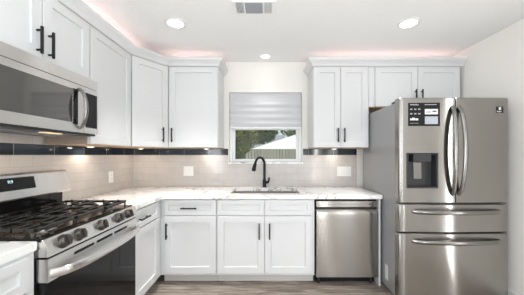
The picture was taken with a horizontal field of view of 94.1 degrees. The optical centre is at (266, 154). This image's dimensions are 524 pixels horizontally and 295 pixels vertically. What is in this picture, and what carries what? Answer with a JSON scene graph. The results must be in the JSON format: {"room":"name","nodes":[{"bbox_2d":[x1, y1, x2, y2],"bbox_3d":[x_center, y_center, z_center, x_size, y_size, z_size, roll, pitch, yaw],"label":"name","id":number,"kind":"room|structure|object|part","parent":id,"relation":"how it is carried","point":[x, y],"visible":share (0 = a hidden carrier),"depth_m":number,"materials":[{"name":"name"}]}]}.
{"room":"kitchen","nodes":[
{"label":"kitchen","id":0,"kind":"room"},
{"bbox_2d":[43,136,132,198],"bbox_3d":[-1.720,0.065,-0.500,0.140,2.410,7.000,0,0,0],"label":"wall","id":1,"kind":"structure","parent":0,"point":[43,136],"depth_m":2.04,"materials":[{"name":"white paint"}]},
{"bbox_2d":[0,133,42,144],"bbox_3d":[-1.646,-0.118,0.945,0.008,0.084,1.690,0,0,0],"label":"trim","id":2,"kind":"structure","parent":1,"relation":"attached to","point":[4,137],"depth_m":1.62,"materials":[{"name":"tile"}]},
{"bbox_2d":[0,0,88,77],"bbox_3d":[-1.456,-0.768,1.415,0.384,0.436,0.754,0,0,0],"label":"upper cabinet","id":3,"kind":"object","parent":1,"relation":"attached to","point":[48,30],"visible":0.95,"depth_m":1.45,"materials":[{"name":"white wood"}]},
{"bbox_3d":[-1.310,-0.757,1.228,0.020,0.402,0.369,0,0,0],"label":"door","id":4,"kind":"part","parent":3,"relation":"part of","materials":[{"name":"white wood"}]},
{"bbox_3d":[-1.282,-0.650,1.378,0.036,0.155,0.012,0,0,0],"label":"handle","id":5,"kind":"part","parent":3,"relation":"part of","materials":[{"name":"black metal"}]},
{"bbox_2d":[0,41,97,135],"bbox_3d":[-1.411,-0.334,1.417,0.455,0.403,0.754,0,0,0],"label":"microwave","id":6,"kind":"object","parent":3,"relation":"attached to","point":[39,96],"visible":1,"depth_m":1.37,"materials":[{"name":"grey metal"}]},
{"bbox_3d":[-1.254,-0.307,1.349,0.020,0.314,0.618,0,0,0],"label":"door","id":7,"kind":"part","parent":6,"relation":"part of","materials":[{"name":"silver metal"}]},
{"bbox_3d":[-1.216,-0.307,1.617,0.067,0.279,0.027,0,0,7],"label":"handle","id":8,"kind":"part","parent":6,"relation":"part of","materials":[{"name":"silver metal"}]},
{"bbox_3d":[-1.254,-0.307,1.727,0.020,0.314,0.134,0,0,0],"label":"control panel","id":9,"kind":"part","parent":6,"relation":"part of","materials":[{"name":"black glass"}]},
{"bbox_3d":[-1.243,-0.309,1.729,0.002,0.238,0.110,0,0,0],"label":"touch panel","id":10,"kind":"part","parent":6,"relation":"part of","materials":[{"name":"black glass"}]},
{"bbox_3d":[-1.282,-0.650,1.452,0.036,0.155,0.012,0,0,0],"label":"handle","id":11,"kind":"part","parent":3,"relation":"part of","materials":[{"name":"black metal"}]},
{"bbox_3d":[-1.310,-0.757,1.602,0.020,0.402,0.370,0,0,0],"label":"door","id":12,"kind":"part","parent":3,"relation":"part of","materials":[{"name":"white wood"}]},
{"bbox_2d":[0,155,132,200],"bbox_3d":[-1.646,0.193,1.546,0.008,0.386,2.892,0,0,0],"label":"backsplash","id":13,"kind":"structure","parent":1,"relation":"attached to","point":[87,174],"depth_m":2.18,"materials":[{"name":"tile"}]},
{"bbox_2d":[0,143,132,154],"bbox_3d":[-1.645,-0.038,1.546,0.009,0.076,2.892,0,0,0],"label":"trim","id":14,"kind":"structure","parent":1,"relation":"attached to","point":[5,148],"depth_m":1.89,"materials":[{"name":"black glass"}]},
{"bbox_2d":[44,22,130,146],"bbox_3d":[-1.470,-0.533,2.065,0.340,0.906,0.542,0,0,0],"label":"upper cabinet","id":15,"kind":"object","parent":1,"relation":"attached to","point":[109,63],"visible":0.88,"depth_m":2.02,"materials":[{"name":"white wood"}]},
{"bbox_3d":[-1.310,-0.521,2.066,0.020,0.874,0.529,0,0,0],"label":"door","id":16,"kind":"part","parent":15,"relation":"part of","materials":[{"name":"white wood"}]},
{"bbox_2d":[108,171,112,182],"bbox_3d":[-1.637,0.231,2.562,0.009,0.118,0.075,0,0,0],"label":"outlet plate","id":17,"kind":"object","parent":1,"relation":"attached to","point":[110,174],"visible":1,"depth_m":2.55,"materials":[{"name":"white plastic"}]},
{"bbox_2d":[113,53,168,147],"bbox_3d":[-1.357,-0.533,2.664,0.567,0.906,0.651,0,0,0],"label":"upper cabinet","id":18,"kind":"object","parent":1,"relation":"attached to","point":[149,79],"visible":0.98,"depth_m":2.49,"materials":[{"name":"white wood"}]},
{"bbox_3d":[-1.191,-0.521,2.499,0.020,0.874,0.379,0,0,36],"label":"door","id":19,"kind":"part","parent":18,"relation":"part of","materials":[{"name":"white wood"}]},
{"bbox_2d":[133,62,371,187],"bbox_3d":[0.245,0.065,3.070,4.070,2.410,0.140,0,0,0],"label":"wall","id":20,"kind":"structure","parent":0,"point":[241,77],"depth_m":3.00,"materials":[{"name":"white paint"}]},
{"bbox_2d":[133,149,227,154],"bbox_3d":[-1.060,-0.038,2.995,1.165,0.076,0.009,0,0,0],"label":"trim","id":21,"kind":"structure","parent":20,"relation":"attached to","point":[135,151],"depth_m":2.99,"materials":[{"name":"black glass"}]},
{"bbox_2d":[184,166,192,175],"bbox_3d":[-0.962,0.197,2.987,0.120,0.117,0.010,0,0,0],"label":"switch plate","id":22,"kind":"object","parent":20,"relation":"attached to","point":[188,170],"visible":1,"depth_m":2.99,"materials":[{"name":"white plastic"}]},
{"bbox_2d":[169,66,223,147],"bbox_3d":[-0.803,-0.533,2.802,0.547,0.906,0.376,0,0,0],"label":"upper cabinet","id":23,"kind":"object","parent":20,"relation":"attached to","point":[196,93],"visible":0.99,"depth_m":2.66,"materials":[{"name":"white wood"}]},
{"bbox_2d":[59,0,227,76],"bbox_3d":[-1.069,-1.002,2.087,0.625,0.080,2.156,0,0,26],"label":"crown molding","id":24,"kind":"structure","parent":23,"relation":"attached to","point":[79,7],"depth_m":2.27,"materials":[{"name":"white wood"}]},
{"bbox_2d":[133,155,356,185],"bbox_3d":[-0.275,0.193,2.996,2.750,0.386,0.008,0,0,0],"label":"backsplash","id":25,"kind":"structure","parent":20,"relation":"attached to","point":[148,170],"depth_m":2.99,"materials":[{"name":"tile"}]},
{"bbox_2d":[230,129,300,161],"bbox_3d":[-0.018,-0.343,3.090,0.893,0.853,0.070,0,0,0],"label":"window","id":26,"kind":"structure","parent":20,"relation":"in","point":[232,131],"depth_m":3.07,"materials":[{"name":"white plastic"}]},
{"bbox_2d":[228,162,302,163],"bbox_3d":[-0.018,0.097,3.012,0.919,0.024,0.076,0,0,0],"label":"trim","id":27,"kind":"structure","parent":20,"relation":"attached to","point":[228,162],"depth_m":2.97,"materials":[{"name":"stone"}]},
{"bbox_2d":[230,93,301,128],"bbox_3d":[-0.018,-0.545,3.017,0.883,0.442,0.058,0,0,0],"label":"window shade","id":28,"kind":"object","parent":20,"relation":"attached to","point":[247,110],"visible":1,"depth_m":3.00,"materials":[{"name":"grey fabric"}]},
{"bbox_3d":[-0.018,-0.333,3.013,0.879,0.017,0.034,0,0,0],"label":"rail","id":29,"kind":"part","parent":28,"relation":"part of","materials":[{"name":"white plastic"}]},
{"bbox_2d":[303,149,356,154],"bbox_3d":[0.771,-0.038,2.995,0.658,0.076,0.009,0,0,0],"label":"trim","id":30,"kind":"structure","parent":20,"relation":"attached to","point":[305,151],"depth_m":2.99,"materials":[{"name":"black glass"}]},
{"bbox_2d":[308,66,368,147],"bbox_3d":[0.806,-0.533,2.802,0.612,0.906,0.376,0,0,0],"label":"upper cabinet","id":31,"kind":"object","parent":20,"relation":"attached to","point":[338,96],"visible":1,"depth_m":2.66,"materials":[{"name":"white wood"}]},
{"bbox_3d":[0.653,-0.521,2.660,0.291,0.874,0.020,0,0,0],"label":"door","id":32,"kind":"part","parent":31,"relation":"part of","materials":[{"name":"white wood"}]},
{"bbox_3d":[0.950,-0.521,2.660,0.293,0.874,0.020,0,0,0],"label":"door","id":33,"kind":"part","parent":31,"relation":"part of","materials":[{"name":"white wood"}]},
{"bbox_2d":[303,57,467,76],"bbox_3d":[1.291,-1.002,2.797,1.690,0.080,0.402,0,0,0],"label":"crown molding","id":34,"kind":"structure","parent":31,"relation":"attached to","point":[312,61],"depth_m":2.62,"materials":[{"name":"white wood"}]},
{"bbox_2d":[337,166,350,175],"bbox_3d":[0.944,0.200,2.987,0.172,0.120,0.010,0,0,0],"label":"switch plate","id":35,"kind":"object","parent":20,"relation":"attached to","point":[341,170],"visible":1,"depth_m":2.99,"materials":[{"name":"white plastic"}]},
{"bbox_2d":[369,66,459,111],"bbox_3d":[1.613,-0.754,2.802,0.997,0.464,0.376,0,0,0],"label":"upper cabinet","id":36,"kind":"object","parent":20,"relation":"attached to","point":[387,84],"visible":0.56,"depth_m":2.66,"materials":[{"name":"white wood"}]},
{"bbox_3d":[1.407,-0.743,2.660,0.458,0.430,0.020,0,0,0],"label":"door","id":37,"kind":"part","parent":36,"relation":"part of","materials":[{"name":"white wood"}]},
{"bbox_3d":[1.869,-0.743,2.660,0.457,0.430,0.020,0,0,0],"label":"door","id":38,"kind":"part","parent":36,"relation":"part of","materials":[{"name":"white wood"}]},
{"bbox_2d":[145,275,392,294],"bbox_3d":[0.245,1.345,-0.500,4.070,0.150,7.280,0,0,0],"label":"floor","id":39,"kind":"structure","parent":0,"point":[160,287],"depth_m":2.32,"materials":[{"name":"brown wood"}]},
{"bbox_2d":[0,252,33,294],"bbox_3d":[-1.311,0.849,0.669,0.654,0.842,0.838,0,0,0],"label":"base cabinet","id":40,"kind":"object","parent":39,"relation":"on","point":[16,275],"visible":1,"depth_m":1.01,"materials":[{"name":"white wood"}]},
{"bbox_2d":[0,241,36,264],"bbox_3d":[-1.335,0.407,0.662,0.611,0.042,0.865,0,0,0],"label":"countertop","id":41,"kind":"structure","parent":40,"relation":"on","point":[9,250],"depth_m":1.03,"materials":[{"name":"stone"}]},
{"bbox_2d":[0,170,139,294],"bbox_3d":[-1.276,0.691,1.479,0.718,1.158,0.758,0,0,0],"label":"gas range","id":42,"kind":"object","parent":39,"relation":"on","point":[85,247],"visible":1,"depth_m":1.44,"materials":[{"name":"silver metal"}]},
{"bbox_3d":[-1.140,0.372,1.250,0.112,0.010,0.112,0,0,0],"label":"burner","id":43,"kind":"part","parent":42,"relation":"part of","materials":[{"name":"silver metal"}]},
{"bbox_3d":[-0.981,0.419,1.188,0.046,0.066,0.066,0,0,0],"label":"knob","id":44,"kind":"part","parent":42,"relation":"part of","materials":[{"name":"grey metal"}]},
{"bbox_2d":[0,205,131,241],"bbox_3d":[-1.281,0.387,1.479,0.518,0.016,0.756,0,0,0],"label":"cooktop","id":45,"kind":"object","parent":42,"relation":"in","point":[53,232],"depth_m":1.29,"materials":[{"name":"black metal"}]},
{"bbox_3d":[-0.981,0.419,1.288,0.046,0.066,0.066,0,0,0],"label":"knob","id":46,"kind":"part","parent":42,"relation":"part of","materials":[{"name":"grey metal"}]},
{"bbox_3d":[-1.021,0.425,1.479,0.068,0.079,0.758,0,0,0],"label":"control panel","id":47,"kind":"part","parent":42,"relation":"part of","materials":[{"name":"silver metal"}]},
{"bbox_3d":[-1.019,0.792,1.479,0.042,0.636,0.750,0,0,0],"label":"oven door","id":48,"kind":"part","parent":42,"relation":"part of","materials":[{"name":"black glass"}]},
{"bbox_3d":[-1.014,0.525,1.479,0.052,0.105,0.757,0,0,0],"label":"vent trim","id":49,"kind":"part","parent":42,"relation":"part of","materials":[{"name":"silver metal"}]},
{"bbox_3d":[-0.958,0.548,1.479,0.083,0.056,0.751,0,0,0],"label":"handle","id":50,"kind":"part","parent":42,"relation":"part of","materials":[{"name":"silver metal"}]},
{"bbox_3d":[-0.981,0.419,1.462,0.046,0.066,0.066,0,0,0],"label":"knob","id":51,"kind":"part","parent":42,"relation":"part of","materials":[{"name":"grey metal"}]},
{"bbox_3d":[-0.981,0.419,1.625,0.046,0.066,0.066,0,0,0],"label":"knob","id":52,"kind":"part","parent":42,"relation":"part of","materials":[{"name":"grey metal"}]},
{"bbox_3d":[-0.981,0.419,1.738,0.046,0.066,0.066,0,0,0],"label":"knob","id":53,"kind":"part","parent":42,"relation":"part of","materials":[{"name":"grey metal"}]},
{"bbox_2d":[135,200,160,294],"bbox_3d":[-1.311,0.849,2.426,0.654,0.842,1.123,0,0,0],"label":"base cabinet","id":54,"kind":"object","parent":39,"relation":"on","point":[148,237],"visible":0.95,"depth_m":2.11,"materials":[{"name":"white wood"}]},
{"bbox_3d":[-1.030,0.511,2.089,0.020,0.146,0.422,0,0,0],"label":"drawer","id":55,"kind":"part","parent":54,"relation":"part of","materials":[{"name":"white wood"}]},
{"bbox_2d":[67,187,382,209],"bbox_3d":[-0.262,0.407,2.428,2.758,0.042,1.127,0,0,0],"label":"countertop","id":56,"kind":"structure","parent":54,"relation":"on","point":[139,197],"depth_m":2.38,"materials":[{"name":"stone"}]},
{"bbox_2d":[252,156,269,186],"bbox_3d":[-0.083,0.201,2.857,0.261,0.370,0.092,0,0,-39],"label":"faucet","id":57,"kind":"object","parent":56,"relation":"on","point":[259,157],"visible":0.99,"depth_m":2.90,"materials":[{"name":"black metal"}]},
{"bbox_3d":[-0.082,0.163,2.860,0.029,0.294,0.196,0,0,38],"label":"spout","id":58,"kind":"part","parent":57,"relation":"part of","materials":[{"name":"black metal"}]},
{"bbox_2d":[234,191,296,192],"bbox_3d":[-0.018,0.530,2.665,0.745,0.204,0.450,0,0,0],"label":"sink","id":59,"kind":"object","parent":56,"relation":"in","point":[235,191],"visible":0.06,"depth_m":2.87,"materials":[{"name":"silver metal"}]},
{"bbox_2d":[161,199,217,280],"bbox_3d":[-0.764,0.849,2.661,0.544,0.842,0.654,0,0,0],"label":"base cabinet","id":60,"kind":"object","parent":39,"relation":"on","point":[188,226],"visible":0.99,"depth_m":2.38,"materials":[{"name":"white wood"}]},
{"bbox_3d":[-0.970,0.735,2.352,0.012,0.155,0.036,0,0,0],"label":"handle","id":61,"kind":"part","parent":60,"relation":"part of","materials":[{"name":"black metal"}]},
{"bbox_3d":[-0.749,0.511,2.380,0.503,0.146,0.020,0,0,0],"label":"drawer","id":62,"kind":"part","parent":60,"relation":"part of","materials":[{"name":"white wood"}]},
{"bbox_3d":[-0.749,0.873,2.380,0.503,0.558,0.020,0,0,0],"label":"door","id":63,"kind":"part","parent":60,"relation":"part of","materials":[{"name":"white wood"}]},
{"bbox_2d":[217,199,313,280],"bbox_3d":[-0.013,0.849,2.661,0.954,0.842,0.654,0,0,0],"label":"base cabinet","id":64,"kind":"object","parent":39,"relation":"on","point":[258,239],"visible":0.97,"depth_m":2.38,"materials":[{"name":"white wood"}]},
{"bbox_3d":[-0.254,0.511,2.380,0.456,0.146,0.020,0,0,0],"label":"drawer","id":65,"kind":"part","parent":64,"relation":"part of","materials":[{"name":"white wood"}]},
{"bbox_3d":[-0.254,0.873,2.380,0.456,0.558,0.020,0,0,0],"label":"door","id":66,"kind":"part","parent":64,"relation":"part of","materials":[{"name":"white wood"}]},
{"bbox_3d":[0.207,0.511,2.380,0.457,0.146,0.020,0,0,0],"label":"drawer","id":67,"kind":"part","parent":64,"relation":"part of","materials":[{"name":"white wood"}]},
{"bbox_3d":[0.207,0.873,2.380,0.457,0.558,0.020,0,0,0],"label":"door","id":68,"kind":"part","parent":64,"relation":"part of","materials":[{"name":"white wood"}]},
{"bbox_2d":[314,199,377,282],"bbox_3d":[0.777,0.854,2.653,0.602,0.832,0.594,0,0,0],"label":"dishwasher","id":69,"kind":"object","parent":39,"relation":"on","point":[345,230],"visible":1,"depth_m":2.36,"materials":[{"name":"silver metal"}]},
{"bbox_3d":[0.777,0.514,2.393,0.568,0.022,0.010,0,0,0],"label":"pocket handle","id":70,"kind":"part","parent":69,"relation":"part of","materials":[{"name":"grey plastic"}]},
{"bbox_3d":[0.777,0.476,2.381,0.596,0.058,0.037,0,0,0],"label":"control panel","id":71,"kind":"part","parent":69,"relation":"part of","materials":[{"name":"silver metal"}]},
{"bbox_2d":[374,199,379,285],"bbox_3d":[1.094,0.849,2.679,0.016,0.842,0.618,0,0,0],"label":"end panel","id":72,"kind":"object","parent":39,"relation":"on","point":[376,279],"visible":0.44,"depth_m":2.38,"materials":[{"name":"white wood"}]},
{"bbox_2d":[363,98,507,294],"bbox_3d":[1.588,0.393,2.418,0.936,1.755,0.864,0,0,0],"label":"refrigerator","id":73,"kind":"object","parent":39,"relation":"on","point":[439,166],"visible":1,"depth_m":2.06,"materials":[{"name":"grey metal"}]},
{"bbox_3d":[1.353,-0.039,2.096,0.467,0.892,0.080,0,0,0],"label":"door","id":74,"kind":"part","parent":73,"relation":"part of","materials":[{"name":"silver metal"}]},
{"bbox_2d":[425,116,437,123],"bbox_3d":[1.386,-0.293,2.057,0.108,0.064,0.001,0,0,1],"label":"label","id":75,"kind":"object","parent":73,"relation":"attached to","point":[428,119],"depth_m":2.06,"materials":[{"name":"grey paper"}]},
{"bbox_3d":[1.588,0.949,2.096,0.936,0.563,0.080,0,0,0],"label":"drawer","id":76,"kind":"part","parent":73,"relation":"part of","materials":[{"name":"silver metal"}]},
{"bbox_3d":[1.588,0.537,2.096,0.936,0.236,0.080,0,0,0],"label":"drawer","id":77,"kind":"part","parent":73,"relation":"part of","materials":[{"name":"silver metal"}]},
{"bbox_3d":[1.557,-0.037,2.028,0.038,0.759,0.085,0,0,11],"label":"handle","id":78,"kind":"part","parent":73,"relation":"part of","materials":[{"name":"silver metal"}]},
{"bbox_3d":[1.600,0.728,2.036,0.751,0.036,0.083,0,0,0],"label":"handle","id":79,"kind":"part","parent":73,"relation":"part of","materials":[{"name":"silver metal"}]},
{"bbox_3d":[1.600,0.478,2.036,0.751,0.036,0.083,0,0,0],"label":"handle","id":80,"kind":"part","parent":73,"relation":"part of","materials":[{"name":"silver metal"}]},
{"bbox_3d":[1.623,-0.037,2.028,0.038,0.759,0.085,0,0,-11],"label":"handle","id":81,"kind":"part","parent":73,"relation":"part of","materials":[{"name":"silver metal"}]},
{"bbox_3d":[1.825,-0.039,2.096,0.463,0.892,0.080,0,0,0],"label":"door","id":82,"kind":"part","parent":73,"relation":"part of","materials":[{"name":"silver metal"}]},
{"bbox_2d":[82,0,523,61],"bbox_3d":[0.245,-1.200,-0.500,4.070,0.120,7.280,0,0,0],"label":"ceiling","id":83,"kind":"structure","parent":0,"point":[299,30],"depth_m":2.18,"materials":[{"name":"white paint"}]},
{"bbox_2d":[165,17,185,28],"bbox_3d":[-0.790,-1.136,2.110,0.178,0.008,0.178,0,0,0],"label":"recessed light","id":84,"kind":"object","parent":83,"relation":"in","point":[172,22],"visible":1,"depth_m":2.10,"materials":[{"name":"white paint"}]},
{"bbox_2d":[232,1,275,14],"bbox_3d":[-0.096,-1.135,1.885,0.332,0.010,0.170,0,0,0],"label":"ceiling vent","id":85,"kind":"object","parent":83,"relation":"in","point":[239,7],"visible":1,"depth_m":1.88,"materials":[{"name":"white metal"}]},
{"bbox_2d":[259,54,271,58],"bbox_3d":[-0.020,-1.136,2.815,0.146,0.008,0.146,0,0,0],"label":"recessed light","id":86,"kind":"object","parent":83,"relation":"in","point":[263,56],"visible":1,"depth_m":2.81,"materials":[{"name":"white paint"}]},
{"bbox_2d":[397,17,420,28],"bbox_3d":[1.225,-1.136,2.110,0.178,0.008,0.178,0,0,0],"label":"recessed light","id":87,"kind":"object","parent":83,"relation":"in","point":[410,22],"visible":1,"depth_m":2.11,"materials":[{"name":"white paint"}]},
{"bbox_2d":[452,18,523,294],"bbox_3d":[2.210,0.065,-0.500,0.140,2.410,7.000,0,0,0],"label":"wall","id":88,"kind":"structure","parent":0,"point":[494,65],"depth_m":2.14,"materials":[{"name":"white paint"}]},
{"bbox_2d":[508,289,518,294],"bbox_3d":[2.133,1.228,-0.510,0.014,0.085,6.980,0,0,0],"label":"baseboard","id":89,"kind":"structure","parent":88,"relation":"attached to","point":[510,292],"depth_m":2.12,"materials":[{"name":"white paint"}]},
{"label":"outside","id":90,"kind":"structure","parent":0,"visible":0},
{"bbox_3d":[0.000,1.700,25.650,40.000,0.100,44.700,0,0,0],"label":"ground","id":91,"kind":"structure","parent":90,"visible":0},
{"bbox_2d":[235,130,258,158],"bbox_3d":[-0.965,0.137,7.572,1.414,3.030,1.211,0,0,0],"label":"shrub","id":92,"kind":"object","parent":91,"relation":"on","point":[241,148],"visible":0.33,"depth_m":7.48,"materials":[{"name":"green plant"}]},
{"bbox_2d":[244,135,285,148],"bbox_3d":[-0.700,-0.375,29.500,7.400,4.050,5.000,0,0,0],"label":"house","id":93,"kind":"structure","parent":91,"relation":"on","point":[278,137],"depth_m":28.30,"materials":[{"name":"grey"}]},
{"bbox_2d":[254,130,277,144],"bbox_3d":[-0.388,-1.161,24.492,2.845,5.628,2.604,0,0,43],"label":"tree","id":94,"kind":"object","parent":91,"relation":"on","point":[264,136],"visible":0.5,"depth_m":23.68,"materials":[{"name":"green plant"}]},
{"bbox_2d":[240,149,295,158],"bbox_3d":[0.000,0.695,11.065,18.000,1.910,0.130,0,0,0],"label":"fence","id":95,"kind":"object","parent":91,"relation":"on","point":[254,153],"visible":0.05,"depth_m":11.00,"materials":[{"name":"beige wood"}]},
{"bbox_2d":[253,135,295,148],"bbox_3d":[3.700,-0.025,19.500,9.600,3.350,5.000,0,0,0],"label":"house","id":96,"kind":"structure","parent":91,"relation":"on","point":[289,142],"depth_m":17.66,"materials":[{"name":"grey"}]},
{"bbox_2d":[280,130,295,136],"bbox_3d":[3.872,-2.237,24.956,3.891,7.778,5.122,0,0,35],"label":"tree","id":97,"kind":"object","parent":91,"relation":"on","point":[293,132],"visible":0.02,"depth_m":24.34,"materials":[{"name":"green plant"}]}
]}

